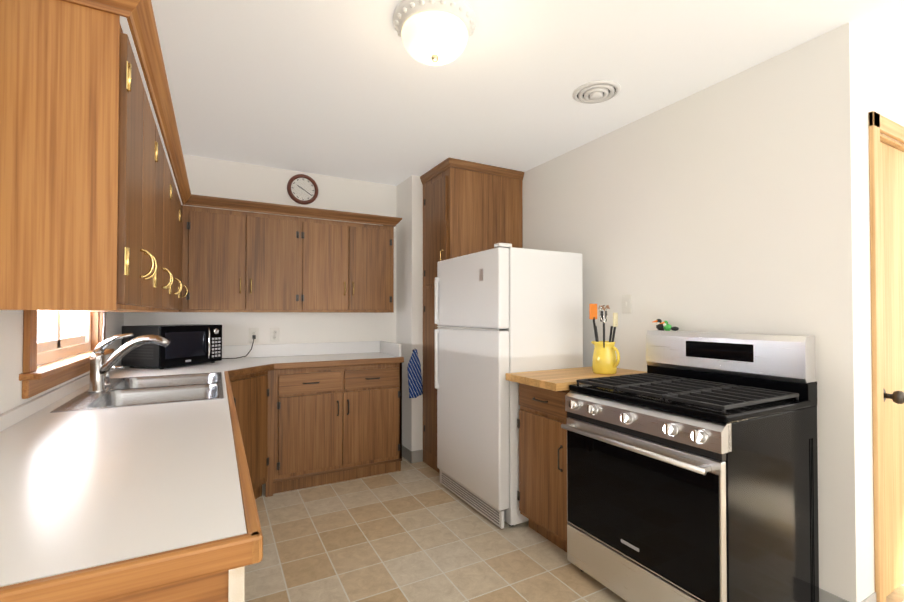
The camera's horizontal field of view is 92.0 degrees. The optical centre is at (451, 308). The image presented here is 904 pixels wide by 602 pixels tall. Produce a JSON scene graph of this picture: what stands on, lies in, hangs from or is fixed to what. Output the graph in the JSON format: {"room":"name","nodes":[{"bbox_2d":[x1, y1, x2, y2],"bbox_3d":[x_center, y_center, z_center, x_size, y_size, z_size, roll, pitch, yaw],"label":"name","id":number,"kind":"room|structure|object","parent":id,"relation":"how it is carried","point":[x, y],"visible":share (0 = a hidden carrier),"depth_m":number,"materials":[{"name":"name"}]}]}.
{"room":"kitchen","nodes":[
{"label":"kitchen","id":0,"kind":"room"},
{"bbox_2d":[0,310,123,413],"bbox_3d":[-0.902,0.041,0.332,0.140,2.440,6.390,0,-1,-28],"label":"wall","id":1,"kind":"structure","parent":0,"point":[11,345],"depth_m":1.40,"materials":[{"name":"paint"}]},
{"bbox_2d":[19,310,113,398],"bbox_3d":[-1.719,-0.049,1.944,0.155,0.715,1.190,0,-1,-28],"label":"window","id":2,"kind":"structure","parent":1,"relation":"in","point":[62,334],"depth_m":1.85,"materials":[{"name":"brown wood"}]},
{"bbox_2d":[0,0,151,311],"bbox_3d":[-1.047,-0.363,1.138,0.360,0.730,0.303,0,-1,-28],"label":"upper cabinet","id":3,"kind":"object","parent":1,"relation":"attached to","point":[96,215],"depth_m":1.04,"materials":[{"name":"brown wood"}]},
{"bbox_2d":[148,88,159,311],"bbox_3d":[-1.190,-0.359,1.404,0.360,0.730,0.301,0,-1,-28],"label":"upper cabinet","id":4,"kind":"object","parent":1,"relation":"attached to","point":[154,140],"depth_m":1.60,"materials":[{"name":"brown wood"}]},
{"bbox_2d":[160,116,167,311],"bbox_3d":[-1.333,-0.355,1.668,0.360,0.730,0.299,0,-1,-28],"label":"upper cabinet","id":5,"kind":"object","parent":1,"relation":"attached to","point":[163,160],"depth_m":1.89,"materials":[{"name":"brown wood"}]},
{"bbox_2d":[168,144,175,311],"bbox_3d":[-1.476,-0.352,1.931,0.360,0.730,0.301,0,-1,-28],"label":"upper cabinet","id":6,"kind":"object","parent":1,"relation":"attached to","point":[171,185],"depth_m":2.15,"materials":[{"name":"brown wood"}]},
{"bbox_2d":[172,176,179,311],"bbox_3d":[-1.619,-0.348,2.195,0.360,0.730,0.299,0,-1,-28],"label":"upper cabinet","id":7,"kind":"object","parent":1,"relation":"attached to","point":[175,207],"depth_m":2.47,"materials":[{"name":"brown wood"}]},
{"bbox_2d":[176,188,183,311],"bbox_3d":[-1.761,-0.344,2.459,0.360,0.730,0.301,0,-1,-28],"label":"upper cabinet","id":8,"kind":"object","parent":1,"relation":"attached to","point":[181,189],"depth_m":2.78,"materials":[{"name":"brown wood"}]},
{"bbox_2d":[180,248,183,311],"bbox_3d":[-1.907,-0.341,2.728,0.360,0.730,0.311,0,-1,-28],"label":"upper cabinet","id":9,"kind":"object","parent":1,"relation":"attached to","point":[181,249],"depth_m":2.92,"materials":[{"name":"brown wood"}]},
{"bbox_2d":[124,152,396,345],"bbox_3d":[-0.198,0.096,4.265,4.840,2.440,0.140,0,-1,-28],"label":"wall","id":10,"kind":"structure","parent":0,"point":[211,177],"depth_m":3.55,"materials":[{"name":"paint"}]},
{"bbox_2d":[184,204,303,311],"bbox_3d":[-1.573,-0.333,3.274,0.782,0.730,0.299,0,-1,-28],"label":"upper cabinet","id":11,"kind":"object","parent":10,"relation":"attached to","point":[235,261],"depth_m":3.14,"materials":[{"name":"brown wood"}]},
{"bbox_2d":[249,328,258,342],"bbox_3d":[-1.561,0.214,3.439,0.072,0.116,0.011,0,-1,-28],"label":"duplex electrical outlet","id":12,"kind":"object","parent":10,"relation":"attached to","point":[253,331],"visible":0.88,"depth_m":3.44,"materials":[{"name":"white plastic"}]},
{"bbox_2d":[270,328,279,341],"bbox_3d":[-1.426,0.215,3.512,0.072,0.116,0.011,0,-1,-28],"label":"duplex electrical outlet","id":13,"kind":"object","parent":10,"relation":"attached to","point":[274,334],"visible":1,"depth_m":3.51,"materials":[{"name":"white plastic"}]},
{"bbox_2d":[222,341,379,356],"bbox_3d":[-1.451,0.340,3.489,1.858,0.099,0.020,0,-1,-28],"label":"backsplash","id":14,"kind":"structure","parent":10,"relation":"attached to","point":[302,350],"depth_m":3.58,"materials":[{"name":"white laminate"}]},
{"bbox_2d":[287,174,317,204],"bbox_3d":[-1.235,-0.987,3.621,0.250,0.250,0.030,0,-1,-28],"label":"wall clock","id":15,"kind":"object","parent":10,"relation":"attached to","point":[302,189],"visible":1,"depth_m":3.62,"materials":[{"name":"brown wood"}]},
{"bbox_2d":[304,216,395,312],"bbox_3d":[-0.894,-0.328,3.641,0.762,0.730,0.299,0,-1,-28],"label":"upper cabinet","id":16,"kind":"object","parent":10,"relation":"attached to","point":[349,266],"depth_m":3.51,"materials":[{"name":"brown wood"}]},
{"bbox_2d":[380,341,399,356],"bbox_3d":[-0.527,0.343,3.712,0.020,0.099,0.467,0,-1,-28],"label":"backsplash","id":17,"kind":"structure","parent":10,"relation":"attached to","point":[385,347],"depth_m":3.67,"materials":[{"name":"white laminate"}]},
{"bbox_2d":[396,175,422,450],"bbox_3d":[-0.079,0.092,4.045,0.790,2.440,0.360,0,-1,-28],"label":"wall","id":18,"kind":"structure","parent":0,"point":[409,270],"depth_m":3.75,"materials":[{"name":"paint"}]},
{"bbox_2d":[402,445,415,462],"bbox_3d":[-0.418,1.260,3.842,0.030,0.100,0.366,0,-1,-28],"label":"baseboard","id":19,"kind":"structure","parent":18,"relation":"attached to","point":[410,456],"depth_m":3.72,"materials":[{"name":"grey wood"}]},
{"bbox_2d":[407,349,422,397],"bbox_3d":[-0.316,0.544,3.669,0.136,0.409,0.065,0,-1,-28],"label":"hanging towel","id":20,"kind":"object","parent":18,"relation":"hanging from","point":[415,384],"visible":0.98,"depth_m":3.65,"materials":[{"name":"blue fabric"}]},
{"bbox_2d":[120,0,903,185],"bbox_3d":[1.321,-1.203,1.472,5.140,0.080,6.550,0,-1,-28],"label":"ceiling","id":21,"kind":"structure","parent":0,"point":[352,89],"depth_m":2.12,"materials":[{"name":"paint"}]},
{"bbox_2d":[393,0,476,65],"bbox_3d":[-0.069,-1.076,1.761,0.336,0.165,0.336,0,-1,-28],"label":"ceiling light fixture","id":22,"kind":"object","parent":21,"relation":"attached to","point":[435,32],"visible":1,"depth_m":1.67,"materials":[{"name":"white glass"}]},
{"bbox_2d":[572,80,620,103],"bbox_3d":[0.768,-1.136,2.326,0.244,0.030,0.244,0,-1,-28],"label":"ceiling vent","id":23,"kind":"object","parent":21,"relation":"in","point":[596,91],"visible":1,"depth_m":2.30,"materials":[{"name":"white plastic"}]},
{"bbox_2d":[244,457,903,601],"bbox_3d":[1.321,1.307,1.437,5.140,0.060,6.550,0,-1,-28],"label":"floor","id":24,"kind":"structure","parent":0,"point":[414,532],"depth_m":2.30,"materials":[{"name":"tile"}]},
{"bbox_2d":[224,373,283,524],"bbox_3d":[-1.329,0.857,2.817,0.362,0.877,0.372,0,-1,-28],"label":"base cabinet","id":25,"kind":"object","parent":24,"relation":"on","point":[256,400],"depth_m":2.90,"materials":[{"name":"brown wood"}]},
{"bbox_2d":[0,357,279,601],"bbox_3d":[-1.167,0.388,1.938,0.920,0.043,3.017,0,-1,-28],"label":"countertop","id":26,"kind":"structure","parent":25,"relation":"on","point":[95,502],"depth_m":0.82,"materials":[{"name":"white laminate"}]},
{"bbox_2d":[88,333,169,391],"bbox_3d":[-1.456,0.238,1.991,0.307,0.253,0.307,0,-1,-28],"label":"faucet","id":27,"kind":"object","parent":26,"relation":"on","point":[100,368],"visible":1,"depth_m":1.91,"materials":[{"name":"silver metal"}]},
{"bbox_2d":[50,372,223,412],"bbox_3d":[-1.364,0.451,2.021,0.530,0.170,0.890,0,-1,-28],"label":"double-bowl sink","id":28,"kind":"object","parent":26,"relation":"in","point":[141,391],"visible":0.42,"depth_m":2.02,"materials":[{"name":"silver metal"}]},
{"bbox_2d":[121,324,255,368],"bbox_3d":[-1.763,0.249,2.995,0.802,0.265,0.577,0,-1,-28],"label":"microwave","id":29,"kind":"object","parent":26,"relation":"on","point":[193,343],"visible":0.96,"depth_m":2.77,"materials":[{"name":"black plastic"}]},
{"bbox_2d":[268,353,403,368],"bbox_3d":[-0.940,0.408,3.476,0.969,0.038,0.527,0,-1,-28],"label":"countertop","id":30,"kind":"structure","parent":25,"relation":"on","point":[313,359],"depth_m":3.33,"materials":[{"name":"white laminate"}]},
{"bbox_2d":[420,158,523,472],"bbox_3d":[0.156,0.089,3.669,0.727,2.437,0.526,0,-1,-28],"label":"pantry cabinet","id":31,"kind":"object","parent":24,"relation":"on","point":[469,207],"visible":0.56,"depth_m":3.50,"materials":[{"name":"brown wood"}]},
{"bbox_2d":[435,243,582,528],"bbox_3d":[0.355,0.462,3.013,0.683,1.672,0.810,0,-1,-28],"label":"refrigerator","id":32,"kind":"object","parent":24,"relation":"on","point":[502,310],"visible":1,"depth_m":2.69,"materials":[{"name":"white metal"}]},
{"bbox_2d":[506,367,646,551],"bbox_3d":[0.750,0.834,2.513,0.772,0.915,0.427,0,-1,-28],"label":"base cabinet","id":33,"kind":"object","parent":24,"relation":"on","point":[542,491],"visible":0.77,"depth_m":2.36,"materials":[{"name":"brown wood"}]},
{"bbox_2d":[589,304,619,373],"bbox_3d":[0.883,0.174,2.509,0.183,0.401,0.193,0,-1,-28],"label":"pitcher","id":34,"kind":"object","parent":33,"relation":"on","point":[605,360],"visible":1,"depth_m":2.48,"materials":[{"name":"yellow ceramic"}]},
{"bbox_2d":[561,330,818,601],"bbox_3d":[1.018,0.701,1.975,0.741,1.165,0.768,0,-1,-28],"label":"range","id":35,"kind":"object","parent":24,"relation":"on","point":[692,466],"visible":1,"depth_m":1.75,"materials":[{"name":"black metal"}]},
{"bbox_2d":[653,319,678,330],"bbox_3d":[1.171,0.091,2.389,0.060,0.065,0.132,0,-1,-28],"label":"figurines","id":36,"kind":"object","parent":35,"relation":"on","point":[662,326],"visible":1,"depth_m":2.39,"materials":[{"name":"ceramic"}]},
{"bbox_2d":[522,39,819,587],"bbox_3d":[0.920,0.080,3.153,0.120,2.440,2.880,0,-1,-28],"label":"wall","id":37,"kind":"structure","parent":0,"point":[694,212],"depth_m":2.31,"materials":[{"name":"paint"}]},
{"bbox_2d":[622,294,631,312],"bbox_3d":[1.083,-0.026,2.713,0.012,0.116,0.072,0,-1,-28],"label":"light switch","id":38,"kind":"object","parent":37,"relation":"attached to","point":[626,303],"visible":1,"depth_m":2.71,"materials":[{"name":"white plastic"}]},
{"bbox_2d":[819,588,848,601],"bbox_3d":[0.986,1.247,2.885,0.006,0.100,2.626,0,-1,-28],"label":"baseboard","id":39,"kind":"structure","parent":37,"relation":"attached to","point":[824,596],"depth_m":1.81,"materials":[{"name":"grey"}]},
{"bbox_2d":[813,22,903,601],"bbox_3d":[2.471,0.068,2.287,2.025,2.440,0.120,0,-1,-28],"label":"wall","id":40,"kind":"structure","parent":0,"point":[858,75],"depth_m":1.80,"materials":[{"name":"paint"}]},
{"bbox_2d":[868,111,903,601],"bbox_3d":[2.157,0.231,2.104,0.960,2.110,0.138,0,-1,-28],"label":"door frame","id":41,"kind":"structure","parent":40,"relation":"attached to","point":[879,124],"depth_m":1.83,"materials":[{"name":"brown wood"}]},
{"bbox_2d":[880,142,903,595],"bbox_3d":[2.187,0.265,2.061,0.811,2.017,0.114,0,-1,-28],"label":"door leaf","id":42,"kind":"structure","parent":40,"relation":"in","point":[892,196],"depth_m":1.99,"materials":[{"name":"brown wood"}]}
]}

